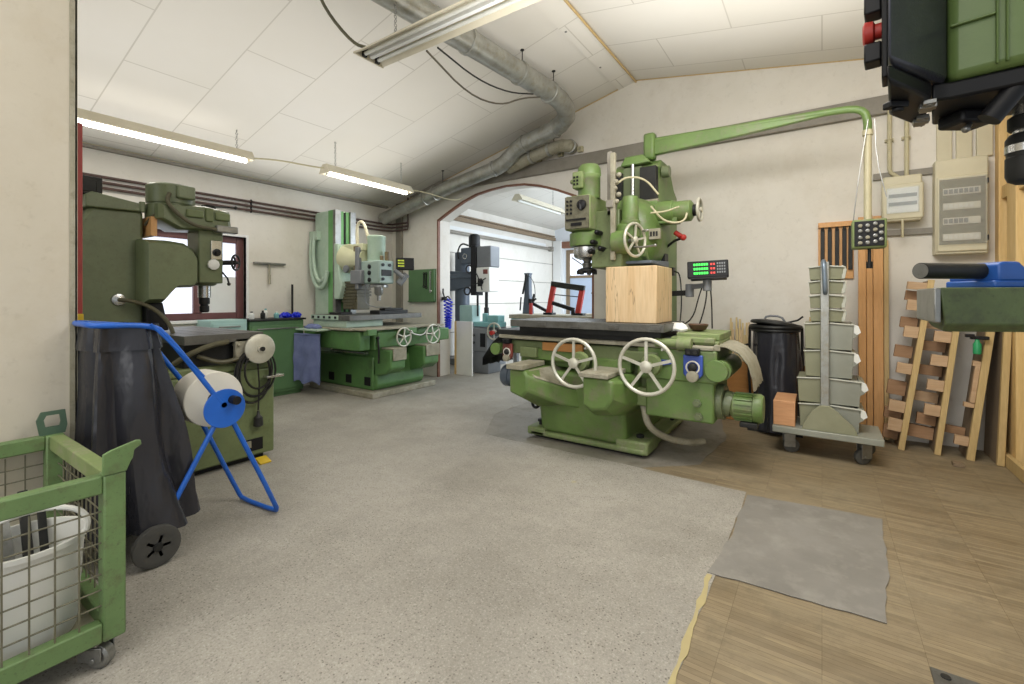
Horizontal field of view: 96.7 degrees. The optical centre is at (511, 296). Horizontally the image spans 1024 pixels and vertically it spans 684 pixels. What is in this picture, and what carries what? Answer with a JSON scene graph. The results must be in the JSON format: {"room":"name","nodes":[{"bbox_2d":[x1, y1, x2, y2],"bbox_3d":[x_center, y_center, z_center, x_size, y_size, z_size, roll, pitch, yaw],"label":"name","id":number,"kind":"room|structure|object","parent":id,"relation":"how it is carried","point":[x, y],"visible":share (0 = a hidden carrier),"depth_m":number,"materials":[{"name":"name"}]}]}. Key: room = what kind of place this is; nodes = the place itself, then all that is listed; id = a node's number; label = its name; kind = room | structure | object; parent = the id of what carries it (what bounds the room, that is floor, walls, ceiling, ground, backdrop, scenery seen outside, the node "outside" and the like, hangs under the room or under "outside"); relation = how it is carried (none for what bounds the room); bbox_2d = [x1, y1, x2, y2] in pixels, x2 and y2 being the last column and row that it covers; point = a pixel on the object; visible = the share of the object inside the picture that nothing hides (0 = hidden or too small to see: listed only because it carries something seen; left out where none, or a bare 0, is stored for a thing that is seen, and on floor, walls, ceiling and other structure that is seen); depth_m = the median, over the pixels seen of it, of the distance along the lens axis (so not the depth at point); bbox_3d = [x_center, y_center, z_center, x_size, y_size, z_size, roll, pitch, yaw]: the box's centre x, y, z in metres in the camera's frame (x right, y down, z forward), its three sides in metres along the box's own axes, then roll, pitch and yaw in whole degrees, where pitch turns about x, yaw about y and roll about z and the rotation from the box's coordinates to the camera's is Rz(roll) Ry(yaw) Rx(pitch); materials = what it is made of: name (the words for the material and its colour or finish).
{"room":"metal workshop","nodes":[
{"label":"metal workshop","id":0,"kind":"room"},
{"bbox_2d":[0,0,68,525],"bbox_3d":[-3.191,-0.510,0.600,0.290,3.520,3.798,0,0,34],"label":"wall","id":1,"kind":"structure","parent":0,"point":[34,34],"depth_m":1.97,"materials":[{"name":"paint"}]},
{"bbox_2d":[69,0,77,515],"bbox_3d":[-2.033,-0.500,2.100,0.076,3.500,0.026,0,0,34],"label":"trim","id":2,"kind":"structure","parent":1,"relation":"attached to","point":[73,4],"depth_m":2.08,"materials":[{"name":"metal"}]},
{"bbox_2d":[83,147,554,385],"bbox_3d":[-2.939,-0.400,6.539,0.200,3.300,14.700,0,0,34],"label":"wall","id":3,"kind":"structure","parent":0,"point":[272,238],"depth_m":6.23,"materials":[{"name":"paint"}]},
{"bbox_2d":[144,228,248,323],"bbox_3d":[-3.760,-0.237,5.229,0.182,1.085,1.390,0,0,34],"label":"window","id":4,"kind":"structure","parent":3,"relation":"in","point":[226,302],"depth_m":5.57,"materials":[{"name":"white"}]},
{"bbox_2d":[202,277,235,312],"bbox_3d":[-3.585,-0.030,5.563,0.015,0.440,0.380,0,0,34],"label":"window pane","id":5,"kind":"object","parent":4,"relation":"hanging from","point":[223,296],"depth_m":5.60,"materials":[{"name":"glass"}]},
{"bbox_2d":[83,142,387,208],"bbox_3d":[-4.355,-1.490,4.237,0.050,0.030,8.100,0,0,34],"label":"trim","id":6,"kind":"structure","parent":3,"relation":"attached to","point":[85,145],"depth_m":5.42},
{"bbox_2d":[83,172,406,225],"bbox_3d":[-3.255,-1.393,5.457,0.475,0.434,4.955,0,0,34],"label":"pipe","id":7,"kind":"object","parent":3,"relation":"attached to","point":[84,173],"visible":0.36,"depth_m":5.58,"materials":[{"name":"metal"}]},
{"bbox_2d":[102,181,406,228],"bbox_3d":[-3.255,-1.365,5.457,0.475,0.489,4.955,0,0,34],"label":"pipe","id":8,"kind":"object","parent":3,"relation":"attached to","point":[103,182],"visible":0.41,"depth_m":5.67,"materials":[{"name":"metal"}]},
{"bbox_2d":[102,186,408,231],"bbox_3d":[-3.255,-1.338,5.457,0.475,0.544,4.955,0,0,34],"label":"pipe","id":9,"kind":"object","parent":3,"relation":"attached to","point":[251,210],"visible":0.52,"depth_m":5.78,"materials":[{"name":"metal"}]},
{"bbox_2d":[450,225,545,245],"bbox_3d":[-0.455,-1.365,10.001,0.004,0.070,4.780,0,0,34],"label":"trim","id":10,"kind":"structure","parent":3,"relation":"attached to","point":[451,227],"depth_m":10.09,"materials":[{"name":"white paint"}]},
{"bbox_2d":[450,230,553,251],"bbox_3d":[-0.344,-1.270,10.047,0.100,0.120,5.020,0,0,34],"label":"pipe","id":11,"kind":"object","parent":3,"relation":"attached to","point":[550,249],"visible":0.75,"depth_m":10.29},
{"bbox_2d":[454,215,555,240],"bbox_3d":[-0.314,-1.575,10.135,0.070,0.130,5.200,0,0,34],"label":"duct","id":12,"kind":"object","parent":3,"relation":"attached to","point":[466,219],"visible":0.64,"depth_m":10.22,"materials":[{"name":"metal"}]},
{"bbox_2d":[78,0,881,207],"bbox_3d":[-0.848,-2.051,1.606,9.210,1.178,8.900,0,0,34],"label":"ceiling","id":13,"kind":"structure","parent":0,"point":[280,74],"depth_m":4.25,"materials":[{"name":"paint"}]},
{"bbox_2d":[78,108,254,163],"bbox_3d":[-3.279,-1.577,4.121,0.214,0.326,1.750,0,0,34],"label":"lamp","id":14,"kind":"object","parent":13,"relation":"hanging from","point":[91,119],"visible":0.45,"depth_m":4.15,"materials":[{"name":"white"}]},
{"bbox_2d":[320,0,367,49],"bbox_3d":[-1.225,-2.017,3.250,0.385,0.476,0.062,0,0,-13],"label":"cable","id":15,"kind":"object","parent":13,"relation":"hanging from","point":[335,22],"visible":0.82,"depth_m":3.26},
{"bbox_2d":[319,142,413,194],"bbox_3d":[-1.790,-1.612,5.756,0.214,0.416,1.290,0,0,34],"label":"lamp","id":16,"kind":"object","parent":13,"relation":"hanging from","point":[329,170],"visible":1,"depth_m":5.63,"materials":[{"name":"white"}]},
{"bbox_2d":[353,0,540,68],"bbox_3d":[-0.270,-2.069,2.821,1.912,0.662,0.264,0,0,34],"label":"lamp","id":17,"kind":"object","parent":13,"relation":"hanging from","point":[463,16],"visible":1,"depth_m":2.98,"materials":[{"name":"metal"}]},
{"bbox_3d":[0.442,-2.328,4.841,0.040,0.155,0.040,0,0,34],"label":"hanger","id":18,"kind":"object","parent":13,"relation":"hanging from","visible":0},
{"bbox_2d":[371,0,574,174],"bbox_3d":[-1.355,-1.954,3.248,1.407,0.620,6.260,0,0,34],"label":"ventilation duct","id":19,"kind":"object","parent":18,"relation":"hanging from","point":[472,44],"visible":0.97,"depth_m":4.29,"materials":[{"name":"metal"}]},
{"bbox_2d":[426,50,539,104],"bbox_3d":[-0.225,-1.891,4.000,0.160,0.313,1.645,0,0,33],"label":"cable","id":20,"kind":"object","parent":19,"relation":"hanging from","point":[427,51],"visible":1,"depth_m":3.88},
{"bbox_2d":[437,47,533,94],"bbox_3d":[-0.188,-1.915,3.937,0.078,0.263,1.508,0,0,30],"label":"cable","id":21,"kind":"object","parent":19,"relation":"hanging from","point":[438,48],"visible":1,"depth_m":3.81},
{"bbox_2d":[507,139,577,173],"bbox_3d":[0.350,-1.822,5.881,0.994,0.316,0.246,0,0,29],"label":"ventilation duct","id":22,"kind":"object","parent":19,"relation":"attached to","point":[569,146],"visible":0.96,"depth_m":5.75,"materials":[{"name":"metal"}]},
{"bbox_3d":[-1.015,-1.768,6.681,0.040,0.176,0.040,0,0,34],"label":"hanger","id":23,"kind":"object","parent":13,"relation":"hanging from","visible":0},
{"bbox_2d":[379,161,498,223],"bbox_3d":[-1.149,-1.512,6.772,2.316,0.660,0.214,0,0,34],"label":"ventilation duct","id":24,"kind":"object","parent":23,"relation":"hanging from","point":[482,173],"visible":0.88,"depth_m":6.62,"materials":[{"name":"metal"}]},
{"bbox_2d":[469,188,570,229],"bbox_3d":[3.332,-2.285,7.743,9.210,1.030,5.650,0,0,34],"label":"ceiling","id":25,"kind":"structure","parent":0,"point":[501,205],"depth_m":9.81,"materials":[{"name":"paint"}]},
{"bbox_2d":[512,192,564,214],"bbox_3d":[0.511,-1.887,8.122,0.214,0.626,1.530,0,0,34],"label":"lamp","id":26,"kind":"object","parent":25,"relation":"hanging from","point":[519,198],"visible":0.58,"depth_m":7.98,"materials":[{"name":"white plastic"}]},
{"bbox_2d":[18,353,1023,683],"bbox_3d":[0.747,1.277,4.028,9.300,0.066,14.700,0,0,34],"label":"floor","id":27,"kind":"structure","parent":0,"point":[406,542],"depth_m":2.14,"materials":[{"name":"concrete"}]},
{"bbox_2d":[0,409,140,683],"bbox_3d":[-2.022,0.873,1.257,0.822,0.755,1.372,0,0,34],"label":"cart","id":28,"kind":"object","parent":27,"relation":"on","point":[101,617],"visible":0.71,"depth_m":1.52,"materials":[{"name":"green paint"}]},
{"bbox_2d":[0,504,90,660],"bbox_3d":[-1.621,0.920,1.510,0.324,0.428,0.324,0,0,34],"label":"bucket","id":29,"kind":"object","parent":28,"relation":"in","point":[16,580],"visible":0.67,"depth_m":1.46,"materials":[{"name":"white plastic"}]},
{"bbox_2d":[3,521,14,561],"bbox_3d":[-1.681,0.905,1.520,0.180,0.374,0.034,0,0,28],"label":"metal bar","id":30,"kind":"object","parent":29,"relation":"in","point":[8,549],"visible":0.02,"depth_m":1.54,"materials":[{"name":"metal"}]},
{"bbox_2d":[17,490,33,556],"bbox_3d":[-1.678,0.892,1.578,0.199,0.399,0.026,0,0,34],"label":"metal bar","id":31,"kind":"object","parent":29,"relation":"in","point":[23,521],"visible":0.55,"depth_m":1.59,"materials":[{"name":"metal"}]},
{"bbox_2d":[37,511,48,551],"bbox_3d":[-1.651,0.905,1.609,0.150,0.373,0.022,0,0,34],"label":"metal bar","id":32,"kind":"object","parent":29,"relation":"in","point":[41,516],"visible":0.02,"depth_m":1.62,"materials":[{"name":"metal"}]},
{"bbox_2d":[78,122,83,319],"bbox_3d":[-2.343,0.160,2.431,0.110,2.180,0.100,0,0,34],"label":"steel post","id":33,"kind":"object","parent":27,"relation":"on","point":[80,125],"visible":0.15,"depth_m":2.43,"materials":[{"name":"red metal"}]},
{"bbox_2d":[72,320,278,568],"bbox_3d":[-1.721,0.677,2.377,0.501,1.139,0.838,0,0,34],"label":"trolley","id":34,"kind":"object","parent":27,"relation":"on","point":[157,544],"visible":0.77,"depth_m":2.27,"materials":[{"name":"metal"}]},
{"bbox_2d":[74,322,199,551],"bbox_3d":[-1.831,0.621,2.239,0.481,0.987,0.491,0,0,34],"label":"bag","id":35,"kind":"object","parent":34,"relation":"hanging from","point":[126,393],"visible":0.79,"depth_m":2.08,"materials":[{"name":"plastic"}]},
{"bbox_2d":[174,369,242,426],"bbox_3d":[-1.641,0.540,2.455,0.168,0.286,0.286,0,0,34],"label":"paper roll","id":36,"kind":"object","parent":34,"relation":"hanging from","point":[192,395],"visible":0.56,"depth_m":2.36,"materials":[{"name":"white paper"}]},
{"bbox_2d":[83,175,283,474],"bbox_3d":[-2.672,0.196,3.343,1.351,2.108,1.347,0,0,34],"label":"machine","id":37,"kind":"object","parent":27,"relation":"on","point":[127,276],"visible":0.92,"depth_m":3.32,"materials":[{"name":"green paint"}]},
{"bbox_2d":[142,216,156,238],"bbox_3d":[-2.791,-0.520,3.451,0.400,0.140,0.038,0,0,34],"label":"cardboard sheet","id":38,"kind":"object","parent":37,"relation":"attached to","point":[150,230],"visible":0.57,"depth_m":3.35,"materials":[{"name":"brown cardboard"}]},
{"bbox_2d":[196,319,246,329],"bbox_3d":[-3.392,0.757,5.329,0.394,0.985,0.390,0,0,34],"label":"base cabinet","id":39,"kind":"object","parent":27,"relation":"on","point":[238,324],"visible":0.15,"depth_m":5.22,"materials":[{"name":"metal"}]},
{"bbox_2d":[247,319,302,396],"bbox_3d":[-3.074,0.772,5.796,0.394,0.955,0.680,0,0,34],"label":"base cabinet","id":40,"kind":"object","parent":27,"relation":"on","point":[282,332],"visible":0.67,"depth_m":5.75,"materials":[{"name":"metal"}]},
{"bbox_2d":[296,209,448,398],"bbox_3d":[-1.914,0.029,6.319,1.682,2.437,1.750,0,0,34],"label":"machine","id":41,"kind":"object","parent":27,"relation":"on","point":[364,355],"visible":1,"depth_m":6.01,"materials":[{"name":"metal"}]},
{"bbox_2d":[293,333,320,384],"bbox_3d":[-2.598,0.780,5.760,0.420,0.639,0.056,0,0,22],"label":"hanging cloth","id":42,"kind":"object","parent":41,"relation":"hanging from","point":[306,355],"visible":1,"depth_m":5.74,"materials":[{"name":"blue fabric"}]},
{"bbox_2d":[454,321,472,375],"bbox_3d":[-0.775,0.819,7.282,0.360,0.858,0.035,0,0,34],"label":"leaning board","id":43,"kind":"object","parent":27,"relation":"on","point":[463,330],"visible":1,"depth_m":7.27,"materials":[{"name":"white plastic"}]},
{"bbox_2d":[450,234,505,364],"bbox_3d":[-0.699,0.043,8.522,1.090,2.407,0.700,0,0,34],"label":"drill","id":44,"kind":"object","parent":27,"relation":"on","point":[483,261],"visible":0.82,"depth_m":8.24,"materials":[{"name":"grey paint"}]},
{"bbox_2d":[460,305,479,321],"bbox_3d":[-0.774,0.310,8.367,0.300,0.320,0.240,0,0,34],"label":"box","id":45,"kind":"object","parent":44,"relation":"on","point":[467,312],"visible":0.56,"depth_m":8.27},
{"bbox_2d":[473,313,505,373],"bbox_3d":[-0.366,0.758,7.497,0.654,0.977,0.420,0,0,34],"label":"grinder","id":46,"kind":"object","parent":27,"relation":"on","point":[485,331],"visible":0.81,"depth_m":7.42,"materials":[{"name":"grey paint"}]},
{"bbox_2d":[509,313,591,362],"bbox_3d":[0.897,0.766,7.223,1.850,0.962,0.650,0,0,34],"label":"bench","id":47,"kind":"object","parent":27,"relation":"on","point":[535,315],"visible":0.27,"depth_m":7.32,"materials":[{"name":"metal"}]},
{"bbox_2d":[519,273,552,313],"bbox_3d":[0.427,-0.062,7.612,0.658,0.695,0.187,0,0,43],"label":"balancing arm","id":48,"kind":"object","parent":47,"relation":"on","point":[527,287],"visible":0.74,"depth_m":7.75},
{"bbox_2d":[543,281,585,315],"bbox_3d":[0.831,0.018,7.202,0.705,0.544,0.140,0,0,34],"label":"frame","id":49,"kind":"object","parent":47,"relation":"on","point":[581,288],"visible":0.97,"depth_m":7.16,"materials":[{"name":"red paint"}]},
{"bbox_2d":[482,106,886,456],"bbox_3d":[1.173,-0.172,3.894,2.080,2.836,2.849,0,0,-40],"label":"machine","id":50,"kind":"object","parent":27,"relation":"on","point":[597,383],"visible":0.95,"depth_m":3.71,"materials":[{"name":"green paint"}]},
{"bbox_2d":[606,265,671,323],"bbox_3d":[1.021,-0.018,3.648,0.400,0.433,0.420,0,0,34],"label":"wooden block","id":51,"kind":"object","parent":50,"relation":"on","point":[634,294],"visible":1,"depth_m":3.48,"materials":[{"name":"brown wood"}]},
{"bbox_2d":[690,276,726,280],"bbox_3d":[1.603,-0.149,3.712,0.271,0.036,0.101,0,0,26],"label":"shelf","id":52,"kind":"object","parent":50,"relation":"attached to","point":[693,278],"depth_m":3.70,"materials":[{"name":"black plastic"}]},
{"bbox_2d":[851,119,886,267],"bbox_3d":[2.731,-0.785,3.482,0.214,1.130,0.170,0,0,34],"label":"pendant","id":53,"kind":"object","parent":50,"relation":"attached to","point":[867,234],"depth_m":3.47,"materials":[{"name":"black plastic"}]},
{"bbox_2d":[726,361,804,419],"bbox_3d":[2.505,0.948,4.459,0.920,0.596,0.020,0,0,34],"label":"plywood sheet","id":54,"kind":"object","parent":27,"relation":"on","point":[738,382],"visible":0.02,"depth_m":4.58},
{"bbox_2d":[744,315,803,437],"bbox_3d":[2.433,0.708,4.245,0.492,1.078,0.439,0,0,34],"label":"waste bin","id":55,"kind":"object","parent":27,"relation":"on","point":[776,343],"visible":0.72,"depth_m":4.08,"materials":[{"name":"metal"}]},
{"bbox_2d":[772,259,884,464],"bbox_3d":[2.491,0.480,3.622,0.700,1.540,0.449,0,0,34],"label":"trolley","id":56,"kind":"object","parent":27,"relation":"on","point":[824,422],"visible":0.92,"depth_m":3.47,"materials":[{"name":"metal"}]},
{"bbox_2d":[773,392,796,426],"bbox_3d":[2.276,0.927,3.786,0.150,0.194,0.380,0,0,34],"label":"wooden block","id":57,"kind":"object","parent":56,"relation":"on","point":[784,404],"visible":1,"depth_m":3.64,"materials":[{"name":"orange wood"}]},
{"bbox_2d":[797,371,819,402],"bbox_3d":[2.432,0.724,3.703,0.182,0.203,0.341,0,0,34],"label":"storage bin","id":58,"kind":"object","parent":56,"relation":"on","point":[808,386],"visible":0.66,"depth_m":3.58,"materials":[{"name":"plastic"}]},
{"bbox_2d":[798,401,819,425],"bbox_3d":[2.436,0.925,3.700,0.172,0.195,0.341,0,0,34],"label":"storage bin","id":59,"kind":"object","parent":56,"relation":"on","point":[805,407],"visible":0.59,"depth_m":3.60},
{"bbox_2d":[803,348,819,376],"bbox_3d":[2.450,0.514,3.690,0.138,0.213,0.341,0,0,34],"label":"storage bin","id":60,"kind":"object","parent":56,"relation":"on","point":[812,356],"visible":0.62,"depth_m":3.57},
{"bbox_2d":[803,321,819,348],"bbox_3d":[2.450,0.300,3.690,0.138,0.211,0.341,0,0,34],"label":"storage bin","id":61,"kind":"object","parent":56,"relation":"on","point":[812,328],"visible":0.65,"depth_m":3.57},
{"bbox_2d":[829,308,846,321],"bbox_3d":[2.565,0.139,3.612,0.136,0.103,0.341,0,0,34],"label":"storage bin","id":62,"kind":"object","parent":56,"relation":"on","point":[835,315],"visible":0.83,"depth_m":3.48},
{"bbox_2d":[829,294,846,307],"bbox_3d":[2.565,0.031,3.612,0.136,0.108,0.341,0,0,34],"label":"storage bin","id":63,"kind":"object","parent":56,"relation":"on","point":[835,301],"visible":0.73,"depth_m":3.48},
{"bbox_2d":[829,280,846,293],"bbox_3d":[2.565,-0.079,3.612,0.136,0.108,0.341,0,0,34],"label":"storage bin","id":64,"kind":"object","parent":56,"relation":"on","point":[835,287],"visible":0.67,"depth_m":3.48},
{"bbox_2d":[829,265,846,280],"bbox_3d":[2.565,-0.190,3.612,0.136,0.111,0.341,0,0,34],"label":"storage bin","id":65,"kind":"object","parent":56,"relation":"on","point":[838,273],"visible":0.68,"depth_m":3.48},
{"bbox_2d":[829,349,860,378],"bbox_3d":[2.601,0.514,3.588,0.222,0.213,0.341,0,0,34],"label":"storage bin","id":66,"kind":"object","parent":56,"relation":"on","point":[841,362],"visible":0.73,"depth_m":3.46,"materials":[{"name":"white plastic"}]},
{"bbox_2d":[829,322,860,350],"bbox_3d":[2.601,0.300,3.588,0.222,0.211,0.341,0,0,34],"label":"storage bin","id":67,"kind":"object","parent":56,"relation":"on","point":[841,334],"visible":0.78,"depth_m":3.46,"materials":[{"name":"white plastic"}]},
{"bbox_2d":[829,403,867,432],"bbox_3d":[2.617,0.925,3.577,0.262,0.195,0.341,0,0,34],"label":"storage bin","id":68,"kind":"object","parent":56,"relation":"on","point":[853,415],"visible":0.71,"depth_m":3.43,"materials":[{"name":"white plastic"}]},
{"bbox_2d":[829,375,868,406],"bbox_3d":[2.619,0.724,3.575,0.266,0.203,0.341,0,0,34],"label":"storage bin","id":69,"kind":"object","parent":56,"relation":"on","point":[846,392],"visible":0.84,"depth_m":3.45,"materials":[{"name":"white plastic"}]},
{"bbox_2d":[858,217,865,424],"bbox_3d":[3.138,0.263,4.079,0.055,1.967,0.105,0,0,34],"label":"plank","id":70,"kind":"object","parent":27,"relation":"on","point":[861,253],"visible":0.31,"depth_m":4.07,"materials":[{"name":"wood"}]},
{"bbox_2d":[866,249,872,425],"bbox_3d":[3.181,0.258,4.049,0.044,1.977,0.105,0,0,34],"label":"plank","id":71,"kind":"object","parent":27,"relation":"on","point":[869,271],"visible":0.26,"depth_m":4.03,"materials":[{"name":"wood"}]},
{"bbox_2d":[873,216,883,438],"bbox_3d":[3.231,0.263,4.015,0.069,1.967,0.105,0,0,34],"label":"plank","id":72,"kind":"object","parent":27,"relation":"on","point":[878,335],"visible":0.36,"depth_m":4.00,"materials":[{"name":"wood"}]},
{"bbox_2d":[883,240,889,439],"bbox_3d":[3.290,0.373,3.999,0.035,1.747,0.105,0,0,34],"label":"plank","id":73,"kind":"object","parent":27,"relation":"on","point":[885,250],"visible":0.76,"depth_m":3.99,"materials":[{"name":"wood"}]},
{"bbox_2d":[882,280,934,449],"bbox_3d":[3.292,0.556,3.801,0.317,1.390,0.270,0,0,34],"label":"board","id":74,"kind":"object","parent":27,"relation":"on","point":[898,413],"visible":0.9,"depth_m":3.73,"materials":[{"name":"brown wood"}]},
{"bbox_2d":[907,322,958,455],"bbox_3d":[3.410,0.558,3.721,0.397,1.384,0.270,0,0,34],"label":"board","id":75,"kind":"object","parent":27,"relation":"on","point":[935,416],"visible":0.61,"depth_m":3.63,"materials":[{"name":"brown wood"}]},
{"bbox_2d":[862,0,1023,331],"bbox_3d":[1.446,-0.051,1.083,1.290,2.597,0.534,0,0,-17],"label":"machine","id":76,"kind":"object","parent":27,"relation":"on","point":[961,62],"visible":1,"depth_m":1.05,"materials":[{"name":"metal"}]},
{"bbox_2d":[864,0,887,86],"bbox_3d":[0.873,-0.660,1.089,0.050,0.300,0.070,0,0,34],"label":"switch","id":77,"kind":"object","parent":76,"relation":"attached to","point":[875,53],"depth_m":1.08,"materials":[{"name":"black plastic"}]},
{"bbox_2d":[912,261,1023,286],"bbox_3d":[1.329,-0.056,1.180,0.640,0.065,0.140,0,0,0],"label":"vise","id":78,"kind":"object","parent":76,"relation":"on","point":[1004,273],"visible":0.97,"depth_m":1.13,"materials":[{"name":"blue paint"}]},
{"bbox_2d":[930,667,979,683],"bbox_3d":[1.442,1.244,1.353,0.260,0.009,0.260,0,0,34],"label":"floor plate","id":79,"kind":"object","parent":27,"relation":"on","point":[939,676],"visible":1,"depth_m":1.48,"materials":[{"name":"metal"}]},
{"bbox_2d":[944,332,994,460],"bbox_3d":[3.598,0.569,3.575,0.297,1.364,0.280,0,0,34],"label":"board","id":80,"kind":"object","parent":27,"relation":"on","point":[966,436],"visible":0.77,"depth_m":3.47,"materials":[{"name":"brown wood"}]},
{"bbox_2d":[965,334,989,353],"bbox_3d":[3.503,0.355,3.428,0.130,0.150,0.059,0,0,34],"label":"spray bottle","id":81,"kind":"object","parent":80,"relation":"hanging from","point":[977,346],"visible":1,"depth_m":3.41,"materials":[{"name":"green plastic"}]},
{"bbox_2d":[984,332,1011,466],"bbox_3d":[3.724,0.597,3.489,0.088,1.301,0.360,0,0,34],"label":"board","id":82,"kind":"object","parent":27,"relation":"on","point":[999,369],"visible":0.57,"depth_m":3.41,"materials":[{"name":"wood"}]},
{"bbox_2d":[555,227,573,313],"bbox_3d":[4.934,-0.800,9.918,9.010,4.100,0.150,0,0,34],"label":"wall","id":83,"kind":"structure","parent":0,"point":[561,234],"depth_m":12.23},
{"bbox_2d":[553,241,563,313],"bbox_3d":[1.248,-0.125,12.242,0.240,2.750,0.160,0,0,34],"label":"trim","id":84,"kind":"structure","parent":83,"relation":"attached to","point":[558,253],"depth_m":12.18,"materials":[{"name":"white paint"}]},
{"bbox_2d":[566,250,591,313],"bbox_3d":[1.919,0.000,11.930,1.060,2.500,0.120,0,0,34],"label":"door","id":85,"kind":"structure","parent":83,"relation":"in","point":[573,264],"depth_m":12.06,"materials":[{"name":"white"}]},
{"bbox_2d":[392,60,994,450],"bbox_3d":[1.695,-0.655,5.340,9.210,3.810,0.295,0,0,34],"label":"wall","id":86,"kind":"structure","parent":0,"point":[765,199],"depth_m":4.60,"materials":[{"name":"paint"}]},
{"bbox_2d":[396,203,402,321],"bbox_3d":[-1.869,-0.150,7.568,0.130,2.800,0.055,0,0,34],"label":"trim","id":87,"kind":"structure","parent":86,"relation":"attached to","point":[399,235],"depth_m":7.53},
{"bbox_2d":[408,269,435,301],"bbox_3d":[-1.444,-0.180,7.269,0.590,0.520,0.050,0,0,34],"label":"board","id":88,"kind":"object","parent":86,"relation":"attached to","point":[417,293],"visible":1,"depth_m":7.26,"materials":[{"name":"metal"}]},
{"bbox_2d":[442,288,452,328],"bbox_3d":[-1.014,0.182,7.148,0.196,0.635,0.096,0,0,34],"label":"air hose","id":89,"kind":"object","parent":86,"relation":"hanging from","point":[447,317],"visible":0.93,"depth_m":7.13,"materials":[{"name":"plastic"}]},
{"bbox_2d":[437,183,593,376],"bbox_3d":[-0.069,-0.159,6.383,2.640,2.818,0.046,0,0,34],"label":"trim","id":90,"kind":"structure","parent":86,"relation":"attached to","point":[461,203],"depth_m":6.92,"materials":[{"name":"wood"}]},
{"bbox_2d":[534,0,633,89],"bbox_3d":[-1.095,-2.517,1.786,0.200,0.087,8.720,0,0,34],"label":"ceiling panel","id":91,"kind":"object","parent":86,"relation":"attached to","point":[558,12],"depth_m":4.42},
{"bbox_2d":[563,0,636,82],"bbox_3d":[-1.004,-2.518,1.724,0.024,0.024,8.720,0,0,34],"label":"trim","id":92,"kind":"structure","parent":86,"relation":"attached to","point":[565,1],"depth_m":4.42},
{"bbox_2d":[410,94,887,197],"bbox_3d":[1.229,-1.704,5.455,7.410,0.163,0.060,0,0,34],"label":"trim","id":93,"kind":"structure","parent":86,"relation":"attached to","point":[874,105],"depth_m":5.31,"materials":[{"name":"metal"}]},
{"bbox_2d":[636,58,863,80],"bbox_3d":[2.788,-2.248,4.412,3.262,0.583,0.012,0,0,34],"label":"trim","id":94,"kind":"structure","parent":86,"relation":"attached to","point":[863,58],"depth_m":4.62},
{"bbox_2d":[818,221,853,278],"bbox_3d":[3.010,-0.435,4.232,0.270,0.530,0.055,0,0,34],"label":"tool rack","id":95,"kind":"object","parent":86,"relation":"attached to","point":[849,273],"visible":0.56,"depth_m":4.24,"materials":[{"name":"orange wood"}]},
{"bbox_2d":[842,226,846,268],"bbox_3d":[3.056,-0.460,4.185,0.032,0.440,0.023,0,0,34],"label":"file","id":96,"kind":"object","parent":95,"relation":"in","point":[844,230],"visible":0.87,"depth_m":4.18,"materials":[{"name":"metal"}]},
{"bbox_2d":[848,226,852,269],"bbox_3d":[3.093,-0.465,4.159,0.032,0.430,0.023,0,0,34],"label":"file","id":97,"kind":"object","parent":95,"relation":"in","point":[850,252],"visible":0.79,"depth_m":4.16,"materials":[{"name":"metal"}]},
{"bbox_2d":[884,110,898,176],"bbox_3d":[3.340,-1.339,3.997,0.101,0.621,0.073,0,0,34],"label":"conduit","id":98,"kind":"object","parent":86,"relation":"attached to","point":[889,140],"visible":0.88,"depth_m":3.98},
{"bbox_2d":[881,174,923,236],"bbox_3d":[3.364,-0.775,3.930,0.275,0.530,0.156,0,0,34],"label":"box","id":99,"kind":"object","parent":86,"relation":"attached to","point":[904,201],"visible":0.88,"depth_m":3.88,"materials":[{"name":"beige plastic"}]},
{"bbox_2d":[873,167,932,180],"bbox_3d":[3.408,-1.073,3.977,0.395,0.055,0.030,0,0,34],"label":"mounting rail","id":100,"kind":"object","parent":86,"relation":"attached to","point":[924,171],"visible":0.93,"depth_m":3.93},
{"bbox_2d":[901,120,910,174],"bbox_3d":[3.418,-1.345,3.943,0.060,0.610,0.073,0,0,34],"label":"conduit","id":101,"kind":"object","parent":86,"relation":"attached to","point":[906,138],"visible":0.91,"depth_m":3.92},
{"bbox_2d":[887,227,932,235],"bbox_3d":[3.416,-0.565,3.971,0.375,0.050,0.030,0,0,34],"label":"mounting rail","id":102,"kind":"object","parent":86,"relation":"attached to","point":[915,231],"visible":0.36,"depth_m":3.93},
{"bbox_2d":[936,124,951,160],"bbox_3d":[3.631,-1.380,3.825,0.095,0.480,0.030,0,0,34],"label":"conduit","id":103,"kind":"object","parent":86,"relation":"attached to","point":[943,138],"visible":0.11,"depth_m":3.81,"materials":[{"name":"beige plastic"}]},
{"bbox_2d":[932,155,988,255],"bbox_3d":[3.664,-0.740,3.722,0.315,0.780,0.162,0,0,34],"label":"electrical panel","id":104,"kind":"object","parent":86,"relation":"attached to","point":[959,185],"visible":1,"depth_m":3.68,"materials":[{"name":"beige plastic"}]},
{"bbox_2d":[956,130,971,157],"bbox_3d":[3.730,-1.380,3.757,0.095,0.480,0.030,0,0,34],"label":"conduit","id":105,"kind":"object","parent":86,"relation":"attached to","point":[963,140],"visible":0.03,"depth_m":3.75,"materials":[{"name":"beige plastic"}]},
{"bbox_2d":[976,124,992,155],"bbox_3d":[3.829,-1.380,3.690,0.095,0.480,0.030,0,0,34],"label":"conduit","id":106,"kind":"object","parent":86,"relation":"attached to","point":[984,134],"visible":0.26,"depth_m":3.68,"materials":[{"name":"beige plastic"}]},
{"bbox_2d":[995,115,1023,464],"bbox_3d":[3.189,-0.370,2.559,0.090,3.240,2.620,0,0,34],"label":"wall","id":107,"kind":"structure","parent":0,"point":[1009,198],"depth_m":3.34,"materials":[{"name":"wood"}]},
{"bbox_2d":[1005,451,1023,482],"bbox_3d":[3.103,1.205,2.544,0.035,0.090,2.700,0,0,34],"label":"baseboard","id":108,"kind":"structure","parent":107,"relation":"attached to","point":[1011,463],"depth_m":3.19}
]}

